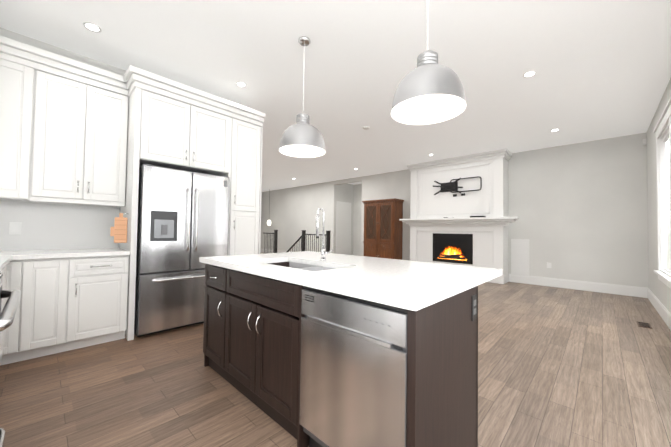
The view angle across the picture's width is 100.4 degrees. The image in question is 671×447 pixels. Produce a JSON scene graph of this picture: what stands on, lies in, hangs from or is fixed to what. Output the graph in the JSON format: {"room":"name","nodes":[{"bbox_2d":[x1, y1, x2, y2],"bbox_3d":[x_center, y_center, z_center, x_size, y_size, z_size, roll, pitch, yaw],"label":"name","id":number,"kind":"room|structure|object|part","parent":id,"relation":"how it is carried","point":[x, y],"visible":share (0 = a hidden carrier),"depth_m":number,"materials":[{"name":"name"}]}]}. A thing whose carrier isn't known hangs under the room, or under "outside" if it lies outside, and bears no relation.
{"room":"kitchen","nodes":[
{"label":"kitchen","id":0,"kind":"room"},
{"bbox_2d":[0,27,125,247],"bbox_3d":[-2.637,-0.325,3.372,0.120,3.070,3.090,-1,-2,44],"label":"wall","id":1,"kind":"structure","parent":0,"point":[51,48],"depth_m":2.98,"materials":[{"name":"grey paint"}]},
{"bbox_2d":[9,222,21,234],"bbox_3d":[-3.138,0.048,2.737,0.010,0.120,0.080,-1,-2,44],"label":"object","id":2,"kind":"structure","parent":1,"relation":"attached to","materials":[{"name":"white plastic"}]},
{"bbox_2d":[0,48,47,203],"bbox_3d":[-3.167,-0.874,2.478,0.347,1.290,0.789,-1,-2,44],"label":"upper cabinet","id":3,"kind":"object","parent":1,"relation":"attached to","point":[23,80],"depth_m":2.55,"materials":[{"name":"white wood"}]},
{"bbox_2d":[0,200,119,250],"bbox_3d":[-2.094,-0.004,1.872,2.729,0.530,1.444,-1,-2,44],"label":"backsplash","id":4,"kind":"structure","parent":1,"relation":"attached to","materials":[{"name":"white tile"}]},
{"bbox_2d":[44,64,131,207],"bbox_3d":[-2.716,-0.856,2.950,0.347,1.290,0.789,-1,-2,44],"label":"upper cabinet","id":5,"kind":"object","parent":1,"relation":"attached to","point":[81,143],"depth_m":2.88,"materials":[{"name":"white wood"}]},
{"bbox_2d":[128,80,231,175],"bbox_3d":[-1.958,-1.074,3.538,0.637,0.805,0.983,-1,-2,44],"label":"upper cabinet","id":6,"kind":"object","parent":1,"relation":"attached to","point":[172,130],"depth_m":3.23,"materials":[{"name":"white wood"}]},
{"bbox_2d":[260,192,261,248],"bbox_3d":[-7.258,-0.210,10.763,0.150,3.070,10.180,-1,-2,44],"label":"wall","id":7,"kind":"structure","parent":0,"point":[261,209],"depth_m":14.29,"materials":[{"name":"grey paint"}]},
{"bbox_2d":[0,252,670,446],"bbox_3d":[-1.388,1.381,7.182,13.670,0.120,13.280,-1,-2,44],"label":"floor","id":8,"kind":"structure","parent":0,"point":[561,367],"depth_m":2.07,"materials":[{"name":"brown wood"}]},
{"bbox_2d":[0,272,3,289],"bbox_3d":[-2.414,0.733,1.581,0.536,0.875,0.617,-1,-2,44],"label":"base cabinet","id":9,"kind":"object","parent":8,"relation":"on","point":[0,272],"depth_m":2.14,"materials":[{"name":"white wood"}]},
{"bbox_2d":[0,264,11,365],"bbox_3d":[-2.727,0.736,1.884,0.587,0.875,0.625,-1,-2,44],"label":"base cabinet","id":10,"kind":"object","parent":8,"relation":"on","point":[7,271],"depth_m":2.30,"materials":[{"name":"white wood"}]},
{"bbox_2d":[0,273,21,446],"bbox_3d":[-1.634,0.636,0.949,0.759,1.060,0.720,-1,-2,44],"label":"stove","id":11,"kind":"object","parent":8,"relation":"on","point":[8,312],"visible":1,"depth_m":1.21,"materials":[{"name":"silver metal"}]},
{"bbox_2d":[32,256,79,358],"bbox_3d":[-2.782,0.754,2.670,0.617,0.875,0.410,-1,-2,44],"label":"base cabinet","id":12,"kind":"object","parent":8,"relation":"on","point":[56,318],"depth_m":2.52,"materials":[{"name":"white wood"}]},
{"bbox_2d":[0,256,11,271],"bbox_3d":[-2.424,0.271,1.625,1.299,0.040,0.641,-1,-2,44],"label":"countertop","id":13,"kind":"structure","parent":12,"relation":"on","point":[4,260],"depth_m":2.03,"materials":[{"name":"white stone"}]},
{"bbox_2d":[76,256,131,348],"bbox_3d":[-2.548,0.763,2.915,0.617,0.875,0.519,-1,-2,44],"label":"base cabinet","id":14,"kind":"object","parent":8,"relation":"on","point":[105,281],"depth_m":2.76,"materials":[{"name":"white wood"}]},
{"bbox_2d":[0,248,131,259],"bbox_3d":[-2.851,0.288,2.584,0.642,0.040,1.442,-1,-2,44],"label":"countertop","id":15,"kind":"structure","parent":14,"relation":"on","point":[37,253],"depth_m":2.65,"materials":[{"name":"white stone"}]},
{"bbox_2d":[134,164,229,336],"bbox_3d":[-1.924,0.301,3.454,0.732,1.842,0.943,-1,-2,44],"label":"fridge","id":16,"kind":"object","parent":8,"relation":"on","point":[183,220],"visible":0.92,"depth_m":3.14,"materials":[{"name":"silver metal"}]},
{"bbox_2d":[227,112,263,255],"bbox_3d":[-1.466,-0.107,4.045,0.637,2.700,0.484,-1,-2,44],"label":"tall cabinet","id":17,"kind":"object","parent":8,"relation":"on","point":[245,182],"depth_m":3.83,"materials":[{"name":"white wood"}]},
{"bbox_2d":[263,230,330,253],"bbox_3d":[-1.700,1.144,10.887,4.110,1.775,0.120,-1,-2,44],"label":"stair railing","id":18,"kind":"object","parent":8,"relation":"on","point":[303,237],"visible":0.73,"depth_m":10.38,"materials":[{"name":"black metal"}]},
{"bbox_2d":[199,260,482,446],"bbox_3d":[-0.180,0.770,1.932,1.959,0.880,0.745,-1,-2,44],"label":"kitchen island","id":19,"kind":"object","parent":8,"relation":"on","point":[323,348],"depth_m":1.33,"materials":[{"name":"black wood"}]},
{"bbox_2d":[199,253,470,307],"bbox_3d":[-0.227,0.308,1.901,1.990,0.040,0.600,-1,-2,44],"label":"island countertop","id":20,"kind":"structure","parent":19,"relation":"on","point":[413,288],"depth_m":1.42,"materials":[{"name":"white stone"}]},
{"bbox_2d":[259,260,334,271],"bbox_3d":[-0.275,0.436,2.074,0.820,0.232,0.430,-1,-2,44],"label":"sink","id":21,"kind":"object","parent":20,"relation":"in","point":[286,263],"depth_m":2.35,"materials":[{"name":"silver metal"}]},
{"bbox_2d":[316,208,334,259],"bbox_3d":[-0.089,0.085,2.258,0.133,0.428,0.108,-1,-2,44],"label":"faucet","id":22,"kind":"object","parent":20,"relation":"on","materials":[{"name":"silver metal"}]},
{"bbox_2d":[299,286,407,446],"bbox_3d":[0.263,0.768,1.489,0.618,0.875,0.674,-1,-2,44],"label":"dishwasher","id":23,"kind":"object","parent":19,"relation":"in","point":[353,349],"depth_m":1.23,"materials":[{"name":"silver metal"}]},
{"bbox_2d":[471,294,476,320],"bbox_3d":[0.739,0.447,1.486,0.008,0.130,0.070,-1,-2,44],"label":"outlet","id":24,"kind":"object","parent":19,"relation":"attached to","point":[473,296],"depth_m":1.48,"materials":[{"name":"black plastic"}]},
{"bbox_2d":[362,198,403,259],"bbox_3d":[1.480,0.334,8.847,1.240,2.135,0.530,-1,-2,44],"label":"armoire","id":25,"kind":"object","parent":8,"relation":"on","point":[383,231],"visible":0.85,"depth_m":8.59,"materials":[{"name":"brown wood"}]},
{"bbox_2d":[399,148,518,283],"bbox_3d":[3.095,-0.149,7.242,2.860,3.067,0.687,-1,-2,44],"label":"fireplace","id":26,"kind":"object","parent":8,"relation":"on","point":[459,210],"visible":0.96,"depth_m":6.99,"materials":[{"name":"white"}]},
{"bbox_2d":[433,176,481,196],"bbox_3d":[3.064,-0.919,7.097,1.203,0.459,0.083,-1,-2,44],"label":"mount","id":27,"kind":"object","parent":26,"relation":"on","point":[460,186],"depth_m":7.08,"materials":[{"name":"black metal"}]},
{"bbox_2d":[636,321,651,328],"bbox_3d":[3.972,1.304,3.596,0.120,0.008,0.280,-1,-2,44],"label":"floor vent","id":28,"kind":"object","parent":8,"relation":"in","point":[644,324],"visible":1,"depth_m":3.58,"materials":[{"name":"brown metal"}]},
{"bbox_2d":[0,0,670,191],"bbox_3d":[-1.344,-1.808,7.259,13.670,0.120,13.280,-1,-2,44],"label":"ceiling","id":29,"kind":"structure","parent":0,"point":[602,68],"depth_m":3.12,"materials":[{"name":"white paint"}]},
{"bbox_2d":[83,22,101,32],"bbox_3d":[-2.318,-1.870,2.663,0.138,0.005,0.138,0,-2,35],"label":"recessed light","id":30,"kind":"object","parent":29,"relation":"in","point":[90,26],"depth_m":2.66,"materials":[{"name":"white"}]},
{"bbox_2d":[236,82,246,86],"bbox_3d":[-1.240,-1.830,3.679,0.138,0.005,0.138,0,-2,35],"label":"recessed light","id":31,"kind":"object","parent":29,"relation":"in","point":[241,84],"depth_m":3.68,"materials":[{"name":"white"}]},
{"bbox_2d":[267,195,270,225],"bbox_3d":[-3.109,-0.758,13.131,0.200,1.738,0.200,-1,-2,44],"label":"pendant light","id":32,"kind":"object","parent":29,"relation":"hanging from","point":[268,222],"visible":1,"depth_m":13.08,"materials":[{"name":"white glass"}]},
{"bbox_2d":[279,36,325,157],"bbox_3d":[-0.321,-1.278,2.796,0.460,1.126,0.460,-1,-2,44],"label":"pendant light","id":33,"kind":"object","parent":29,"relation":"hanging from","point":[302,137],"visible":1,"depth_m":2.71,"materials":[{"name":"silver metal"}]},
{"bbox_3d":[-0.327,-0.839,2.786,0.460,0.247,0.460,-1,-2,44],"label":"lamp shade","id":34,"kind":"part","parent":33,"relation":"part of","materials":[{"name":"grey metal"}]},
{"bbox_2d":[391,0,465,124],"bbox_3d":[0.601,-1.289,1.821,0.460,1.126,0.460,-1,-2,44],"label":"pendant light","id":35,"kind":"object","parent":29,"relation":"hanging from","point":[429,89],"visible":1,"depth_m":1.76,"materials":[{"name":"silver metal"}]},
{"bbox_3d":[0.595,-0.878,1.812,0.090,0.170,0.090,-1,-2,44],"label":"bulb","id":36,"kind":"part","parent":35,"relation":"part of","materials":[{"name":"white glass"}]},
{"bbox_3d":[0.595,-0.849,1.811,0.460,0.247,0.460,-1,-2,44],"label":"lamp shade","id":37,"kind":"part","parent":35,"relation":"part of","materials":[{"name":"grey metal"}]},
{"bbox_2d":[523,71,536,77],"bbox_3d":[2.326,-1.788,3.347,0.138,0.005,0.138,0,-1,17],"label":"recessed light","id":38,"kind":"object","parent":29,"relation":"in","point":[531,73],"depth_m":3.35,"materials":[{"name":"white"}]},
{"bbox_2d":[337,183,353,254],"bbox_3d":[0.343,-0.092,11.253,0.120,3.070,1.020,-1,-2,44],"label":"wall","id":39,"kind":"structure","parent":0,"point":[350,193],"depth_m":11.37,"materials":[{"name":"grey paint"}]},
{"bbox_2d":[336,201,350,254],"bbox_3d":[0.328,0.290,11.129,0.020,2.300,0.860,-1,-2,44],"label":"door","id":40,"kind":"structure","parent":39,"relation":"attached to","point":[343,227],"depth_m":11.12,"materials":[{"name":"white"}]},
{"bbox_2d":[353,184,361,255],"bbox_3d":[1.268,-0.081,11.159,1.590,3.070,0.120,-1,-2,44],"label":"wall","id":41,"kind":"structure","parent":0,"point":[357,209],"depth_m":11.43,"materials":[{"name":"grey paint"}]},
{"bbox_2d":[261,132,648,287],"bbox_3d":[1.113,-0.118,9.712,13.420,3.070,0.150,-1,-2,44],"label":"wall","id":42,"kind":"structure","parent":0,"point":[580,210],"depth_m":6.02,"materials":[{"name":"grey paint"}]},
{"bbox_2d":[260,248,291,252],"bbox_3d":[-1.959,1.346,12.469,5.150,0.190,0.016,-1,-2,44],"label":"baseboard","id":43,"kind":"structure","parent":42,"relation":"attached to","point":[261,250],"depth_m":13.62,"materials":[{"name":"white wood"}]},
{"bbox_2d":[511,239,528,275],"bbox_3d":[4.307,0.789,6.518,0.360,0.850,0.015,-1,-2,44],"label":"air vent","id":44,"kind":"object","parent":42,"relation":"in","point":[519,257],"visible":1,"depth_m":6.51,"materials":[{"name":"white plastic"}]},
{"bbox_2d":[509,274,646,297],"bbox_3d":[4.936,1.283,5.898,2.200,0.190,0.020,-1,-2,44],"label":"baseboard","id":45,"kind":"structure","parent":42,"relation":"attached to","point":[634,291],"depth_m":5.74,"materials":[{"name":"white wood"}]},
{"bbox_2d":[647,78,670,312],"bbox_3d":[2.440,-0.299,1.524,0.200,3.070,10.280,-1,-2,44],"label":"wall","id":46,"kind":"structure","parent":0,"point":[659,289],"depth_m":4.53,"materials":[{"name":"grey paint"}]},
{"bbox_2d":[647,288,670,329],"bbox_3d":[2.824,1.161,2.070,0.016,0.190,8.480,-1,-2,44],"label":"baseboard","id":47,"kind":"structure","parent":46,"relation":"attached to","point":[657,304],"depth_m":3.99,"materials":[{"name":"white wood"}]},
{"bbox_2d":[653,97,670,288],"bbox_3d":[3.585,-0.340,2.770,0.260,2.215,3.710,-1,-2,44],"label":"window","id":48,"kind":"structure","parent":46,"relation":"in","point":[661,148],"depth_m":4.03,"materials":[{"name":"white"}]},
{"bbox_2d":[662,129,670,272],"bbox_3d":[3.579,-0.335,2.775,0.065,1.915,3.430,-1,-2,44],"label":"window blinds","id":49,"kind":"object","parent":48,"relation":"attached to","point":[668,243],"visible":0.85,"depth_m":3.90,"materials":[{"name":"white"}]},
{"bbox_3d":[-2.237,-0.104,2.978,0.010,0.010,0.050,-1,-2,44],"label":"hook","id":50,"kind":"object","parent":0,"visible":0},
{"bbox_2d":[110,213,127,242],"bbox_3d":[-2.279,0.047,2.941,0.144,0.315,0.027,1,-2,-24],"label":"oven mitt","id":51,"kind":"object","parent":50,"relation":"hanging from","point":[118,231],"visible":1,"depth_m":2.94,"materials":[{"name":"orange fabric"}]}
]}

